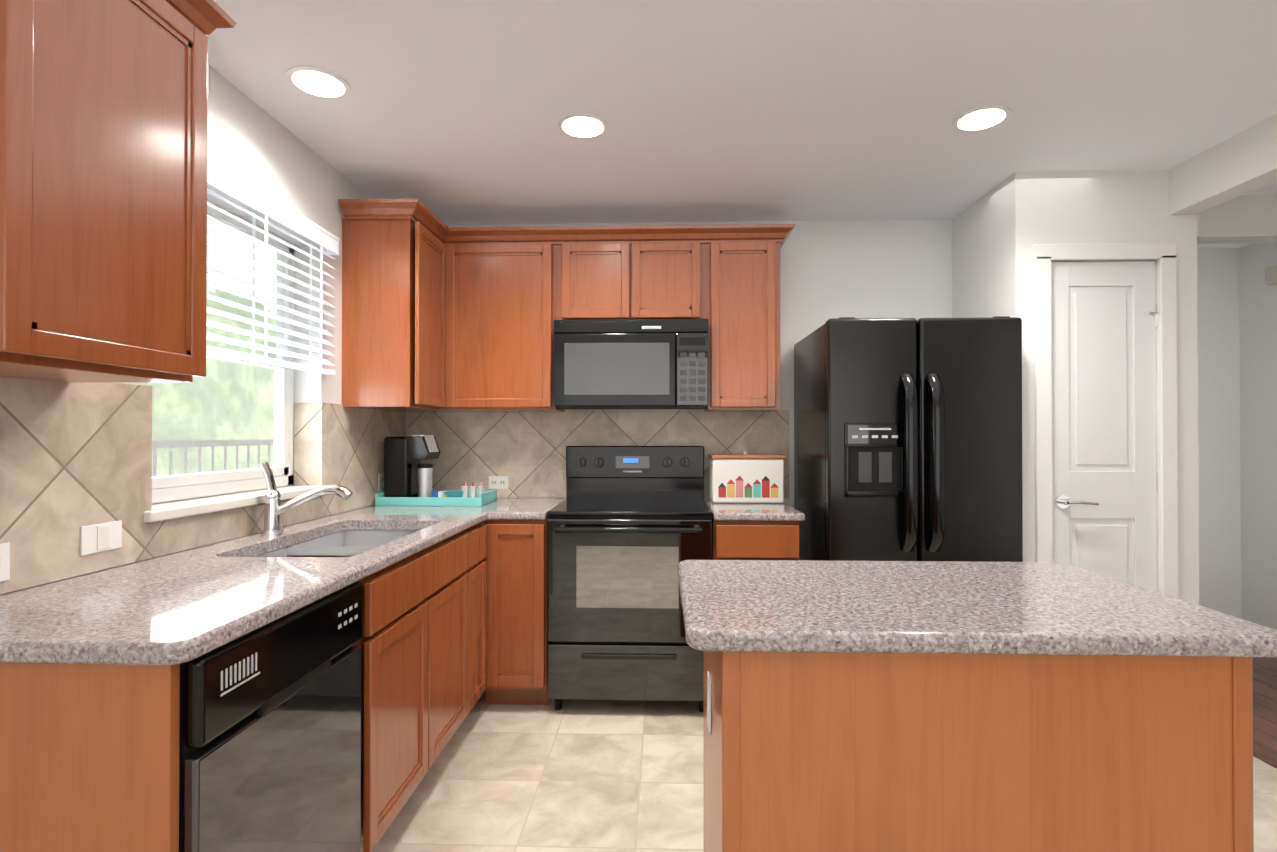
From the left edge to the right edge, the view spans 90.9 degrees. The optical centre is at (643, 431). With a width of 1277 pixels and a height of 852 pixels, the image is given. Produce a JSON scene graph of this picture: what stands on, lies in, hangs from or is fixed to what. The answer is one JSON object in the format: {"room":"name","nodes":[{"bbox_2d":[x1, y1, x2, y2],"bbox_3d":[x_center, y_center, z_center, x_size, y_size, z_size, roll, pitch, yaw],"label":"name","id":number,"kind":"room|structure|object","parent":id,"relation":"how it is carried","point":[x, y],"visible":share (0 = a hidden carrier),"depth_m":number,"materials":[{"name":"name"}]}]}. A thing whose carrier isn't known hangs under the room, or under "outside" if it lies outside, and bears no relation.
{"room":"kitchen","nodes":[
{"label":"kitchen","id":0,"kind":"room"},
{"bbox_2d":[408,220,951,507],"bbox_3d":[0.470,0.065,3.508,4.010,2.440,0.108,0,0,2],"label":"wall","id":1,"kind":"structure","parent":0,"point":[865,268],"depth_m":3.46,"materials":[{"name":"paint"}]},
{"bbox_2d":[0,65,407,595],"bbox_3d":[-1.514,0.045,0.423,0.178,2.440,6.400,0,0,2],"label":"wall","id":2,"kind":"structure","parent":1,"relation":"attached to","point":[74,457],"depth_m":1.89,"materials":[{"name":"stone"}]},
{"bbox_2d":[0,543,9,581],"bbox_3d":[-1.393,0.285,1.316,0.006,0.082,0.125,0,0,2],"label":"electrical outlet","id":3,"kind":"object","parent":2,"relation":"attached to","point":[4,561],"visible":1,"depth_m":1.37,"materials":[{"name":"white plastic"}]},
{"bbox_2d":[80,520,121,555],"bbox_3d":[-1.383,0.272,1.606,0.007,0.072,0.115,0,0,2],"label":"light switch","id":4,"kind":"object","parent":2,"relation":"attached to","point":[96,538],"visible":1,"depth_m":1.60,"materials":[{"name":"white plastic"}]},
{"bbox_2d":[0,0,236,382],"bbox_3d":[-1.219,-0.574,1.286,0.370,0.911,0.599,0,0,2],"label":"upper cabinet","id":5,"kind":"object","parent":2,"relation":"attached to","point":[103,191],"visible":1,"depth_m":1.25,"materials":[{"name":"brown wood"}]},
{"bbox_2d":[147,200,293,503],"bbox_3d":[-1.516,-0.283,2.214,0.057,1.016,0.891,0,0,2],"label":"window","id":6,"kind":"structure","parent":2,"relation":"in","point":[173,487],"depth_m":2.35,"materials":[{"name":"white plastic"}]},
{"bbox_2d":[206,158,339,374],"bbox_3d":[-1.347,-0.537,2.210,0.053,0.588,0.975,0,0,2],"label":"window blind","id":7,"kind":"object","parent":6,"relation":"attached to","point":[225,181],"visible":0.73,"depth_m":2.21,"materials":[{"name":"white plastic"}]},
{"bbox_2d":[144,485,324,522],"bbox_3d":[-1.447,0.242,2.208,0.200,0.030,0.935,0,0,2],"label":"window sill","id":8,"kind":"structure","parent":2,"relation":"attached to","point":[179,509],"depth_m":2.03,"materials":[{"name":"white wood"}]},
{"bbox_2d":[378,473,383,492],"bbox_3d":[-1.333,0.271,3.205,0.006,0.115,0.075,0,0,2],"label":"electrical outlet","id":9,"kind":"object","parent":2,"relation":"attached to","point":[380,482],"visible":0.65,"depth_m":3.18,"materials":[{"name":"white"}]},
{"bbox_2d":[338,198,453,411],"bbox_3d":[-1.155,-0.563,3.002,0.390,0.910,0.370,0,0,2],"label":"upper cabinet","id":10,"kind":"object","parent":2,"relation":"attached to","point":[438,315],"depth_m":2.82,"materials":[{"name":"brown wood"}]},
{"bbox_2d":[489,476,507,488],"bbox_3d":[-0.806,0.285,3.489,0.110,0.070,0.006,0,0,2],"label":"electrical outlet","id":11,"kind":"object","parent":1,"relation":"attached to","point":[498,482],"visible":1,"depth_m":3.49,"materials":[{"name":"white plastic"}]},
{"bbox_2d":[454,227,564,411],"bbox_3d":[-0.737,-0.561,3.312,0.590,0.910,0.380,0,0,2],"label":"upper cabinet","id":12,"kind":"object","parent":1,"relation":"attached to","point":[506,278],"depth_m":3.16,"materials":[{"name":"brown wood"}]},
{"bbox_2d":[558,226,641,319],"bbox_3d":[-0.226,-0.784,3.314,0.430,0.465,0.348,0,0,2],"label":"upper cabinet","id":13,"kind":"object","parent":1,"relation":"attached to","point":[600,267],"depth_m":3.15,"materials":[{"name":"brown wood"}]},
{"bbox_2d":[553,319,707,409],"bbox_3d":[-0.057,-0.334,3.276,0.760,0.425,0.406,0,0,2],"label":"microwave","id":14,"kind":"object","parent":13,"relation":"attached to","point":[635,364],"visible":1,"depth_m":3.07,"materials":[{"name":"black"}]},
{"bbox_2d":[642,225,709,321],"bbox_3d":[0.111,-0.784,3.303,0.435,0.465,0.348,0,0,2],"label":"upper cabinet","id":15,"kind":"object","parent":1,"relation":"attached to","point":[675,258],"depth_m":3.14,"materials":[{"name":"brown wood"}]},
{"bbox_2d":[704,224,785,411],"bbox_3d":[0.509,-0.561,3.289,0.362,0.910,0.348,0,0,2],"label":"upper cabinet","id":16,"kind":"object","parent":1,"relation":"attached to","point":[744,345],"depth_m":3.12,"materials":[{"name":"brown wood"}]},
{"bbox_2d":[206,0,1276,247],"bbox_3d":[1.055,-1.224,0.640,5.360,0.100,6.980,0,0,2],"label":"ceiling","id":17,"kind":"structure","parent":0,"point":[450,112],"depth_m":2.18,"materials":[{"name":"white paint"}]},
{"bbox_2d":[285,66,350,99],"bbox_3d":[-1.084,-1.159,2.099,0.196,0.006,0.196,0,0,2],"label":"recessed light","id":18,"kind":"object","parent":17,"relation":"in","point":[316,82],"visible":1,"depth_m":2.09,"materials":[{"name":"white glass"}]},
{"bbox_2d":[557,113,608,138],"bbox_3d":[-0.231,-1.157,2.392,0.196,0.006,0.196,0,0,2],"label":"recessed light","id":19,"kind":"object","parent":17,"relation":"in","point":[582,126],"visible":1,"depth_m":2.38,"materials":[{"name":"white glass"}]},
{"bbox_2d":[952,105,1011,132],"bbox_3d":[1.254,-1.158,2.335,0.196,0.006,0.196,0,0,2],"label":"recessed light","id":20,"kind":"object","parent":17,"relation":"in","point":[982,118],"visible":1,"depth_m":2.32,"materials":[{"name":"white"}]},
{"bbox_2d":[1169,114,1276,214],"bbox_3d":[2.302,-1.078,0.000,0.115,0.200,5.580,0,0,2],"label":"ceiling beam","id":21,"kind":"structure","parent":17,"relation":"attached to","point":[1239,164],"depth_m":2.52,"materials":[{"name":"white paint"}]},
{"bbox_2d":[372,690,1276,851],"bbox_3d":[0.351,1.315,0.356,3.970,0.100,6.400,0,0,2],"label":"floor","id":22,"kind":"structure","parent":0,"point":[571,775],"depth_m":2.26,"materials":[{"name":"beige tile"}]},
{"bbox_2d":[0,462,511,851],"bbox_3d":[-1.042,0.692,2.276,0.660,1.169,2.455,0,0,2],"label":"base cabinet","id":23,"kind":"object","parent":22,"relation":"on","point":[454,612],"depth_m":1.38,"materials":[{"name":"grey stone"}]},
{"bbox_2d":[259,462,352,535],"bbox_3d":[-1.178,0.234,2.202,0.317,0.254,0.068,0,0,2],"label":"faucet","id":24,"kind":"object","parent":23,"relation":"on","point":[274,509],"depth_m":2.19,"materials":[{"name":"silver metal"}]},
{"bbox_2d":[254,530,418,556],"bbox_3d":[-1.028,0.443,2.176,0.426,0.334,0.786,0,0,2],"label":"sink","id":25,"kind":"object","parent":23,"relation":"in","point":[301,543],"depth_m":2.23,"materials":[{"name":"metal"}]},
{"bbox_2d":[0,498,804,664],"bbox_3d":[-0.336,0.381,2.255,2.073,0.038,2.455,0,0,2],"label":"countertop","id":26,"kind":"structure","parent":23,"relation":"on","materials":[{"name":"stone"}]},
{"bbox_2d":[375,489,496,505],"bbox_3d":[-1.047,0.337,3.208,0.525,0.060,0.280,0,0,2],"label":"serving tray","id":27,"kind":"object","parent":23,"relation":"on","point":[487,497],"visible":0.79,"depth_m":3.07,"materials":[{"name":"teal paint"}]},
{"bbox_2d":[384,435,439,496],"bbox_3d":[-1.177,0.190,3.221,0.235,0.338,0.185,0,0,2],"label":"coffee maker","id":28,"kind":"object","parent":27,"relation":"on","point":[407,473],"visible":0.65,"depth_m":3.13,"materials":[{"name":"black plastic"}]},
{"bbox_2d":[431,482,483,496],"bbox_3d":[-0.937,0.309,3.200,0.246,0.099,0.120,0,0,2],"label":"condiments","id":29,"kind":"object","parent":27,"relation":"on","point":[463,492],"visible":0.71,"depth_m":3.20,"materials":[{"name":"multicoloured"}]},
{"bbox_2d":[179,582,362,851],"bbox_3d":[-1.053,0.835,1.392,0.598,0.872,0.599,0,0,2],"label":"dishwasher","id":30,"kind":"object","parent":22,"relation":"on","point":[270,737],"visible":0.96,"depth_m":1.31,"materials":[{"name":"black metal"}]},
{"bbox_2d":[492,498,565,704],"bbox_3d":[-0.559,0.825,3.160,0.251,0.915,0.655,0,0,2],"label":"base cabinet","id":31,"kind":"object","parent":22,"relation":"on","point":[519,527],"depth_m":2.85,"materials":[{"name":"brown wood"}]},
{"bbox_2d":[547,446,712,711],"bbox_3d":[-0.055,0.680,3.098,0.745,1.205,0.693,0,0,2],"label":"range","id":32,"kind":"object","parent":22,"relation":"on","point":[629,529],"visible":0.92,"depth_m":2.81,"materials":[{"name":"black metal"}]},
{"bbox_2d":[705,498,804,559],"bbox_3d":[0.527,0.825,3.129,0.403,0.915,0.649,0,0,2],"label":"base cabinet","id":33,"kind":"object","parent":22,"relation":"on","point":[740,531],"depth_m":2.81,"materials":[{"name":"brown wood"}]},
{"bbox_2d":[708,451,785,502],"bbox_3d":[0.536,0.237,3.304,0.373,0.260,0.238,0,0,2],"label":"bread box","id":34,"kind":"object","parent":33,"relation":"on","point":[745,477],"visible":1,"depth_m":3.19,"materials":[{"name":"white ceramic"}]},
{"bbox_2d":[794,316,1022,561],"bbox_3d":[1.218,0.396,3.012,0.825,1.772,0.808,0,0,2],"label":"fridge","id":35,"kind":"object","parent":22,"relation":"on","point":[907,439],"visible":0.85,"depth_m":2.69,"materials":[{"name":"black metal"}]},
{"bbox_2d":[678,560,1276,851],"bbox_3d":[0.618,0.814,1.421,1.064,0.915,0.660,0,0,2],"label":"kitchen island","id":36,"kind":"object","parent":22,"relation":"on","point":[909,706],"visible":1,"depth_m":1.13,"materials":[{"name":"brown wood"}]},
{"bbox_2d":[707,671,710,734],"bbox_3d":[0.148,0.614,1.423,0.006,0.115,0.070,0,0,2],"label":"outlet","id":37,"kind":"object","parent":36,"relation":"attached to","point":[708,672],"depth_m":1.41,"materials":[{"name":"white plastic"}]},
{"bbox_2d":[678,560,1276,656],"bbox_3d":[0.617,0.376,1.422,1.064,0.038,0.655,0,0,2],"label":"island countertop","id":38,"kind":"structure","parent":36,"relation":"on","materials":[{"name":"stone"}]},
{"bbox_2d":[952,170,1198,604],"bbox_3d":[2.077,0.064,3.391,0.790,2.440,1.200,0,0,2],"label":"wall","id":39,"kind":"structure","parent":0,"point":[1001,229],"depth_m":2.80,"materials":[{"name":"white paint"}]},
{"bbox_2d":[1051,261,1156,591],"bbox_3d":[2.050,0.258,2.825,0.474,2.034,0.040,0,0,2],"label":"pantry door","id":40,"kind":"structure","parent":39,"relation":"in","point":[1104,453],"depth_m":2.81,"materials":[{"name":"white wood"}]},
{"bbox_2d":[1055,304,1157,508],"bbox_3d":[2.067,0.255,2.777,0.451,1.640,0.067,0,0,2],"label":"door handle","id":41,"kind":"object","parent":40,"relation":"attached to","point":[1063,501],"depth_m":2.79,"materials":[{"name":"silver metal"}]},
{"bbox_2d":[1034,243,1177,597],"bbox_3d":[2.050,0.225,2.833,0.610,2.112,0.116,0,0,2],"label":"door frame","id":42,"kind":"structure","parent":39,"relation":"attached to","point":[1163,256],"depth_m":2.78,"materials":[{"name":"white wood"}]},
{"bbox_2d":[1197,248,1240,617],"bbox_3d":[3.117,0.069,4.008,1.450,2.440,0.100,0,0,2],"label":"wall","id":43,"kind":"structure","parent":0,"point":[1219,470],"depth_m":3.94,"materials":[{"name":"white paint"}]},
{"bbox_2d":[1197,195,1276,243],"bbox_3d":[3.090,-1.057,3.146,1.250,0.200,0.120,0,0,2],"label":"lintel","id":44,"kind":"object","parent":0,"point":[1246,220],"visible":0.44,"depth_m":3.09,"materials":[{"name":"white paint"}]},
{"bbox_2d":[1239,243,1276,629],"bbox_3d":[3.683,0.046,0.549,0.100,2.440,6.980,0,0,2],"label":"wall","id":45,"kind":"structure","parent":0,"point":[1258,375],"depth_m":3.82,"materials":[{"name":"white paint"}]},
{"bbox_2d":[1265,265,1276,284],"bbox_3d":[3.706,-0.919,3.611,0.043,0.100,0.250,0,0,2],"label":"door chime","id":46,"kind":"object","parent":45,"relation":"attached to","point":[1270,275],"visible":1,"depth_m":3.70,"materials":[{"name":"beige plastic"}]},
{"bbox_2d":[1253,657,1276,768],"bbox_3d":[3.036,1.314,0.561,1.395,0.104,6.980,0,0,2],"label":"floor","id":47,"kind":"structure","parent":0,"point":[1265,709],"depth_m":2.89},
{"label":"outside","id":48,"kind":"structure","parent":0,"visible":0},
{"bbox_2d":[147,219,276,476],"bbox_3d":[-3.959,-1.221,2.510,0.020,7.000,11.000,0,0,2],"label":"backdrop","id":49,"kind":"structure","parent":48,"point":[192,431],"depth_m":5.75,"materials":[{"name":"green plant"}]}
]}

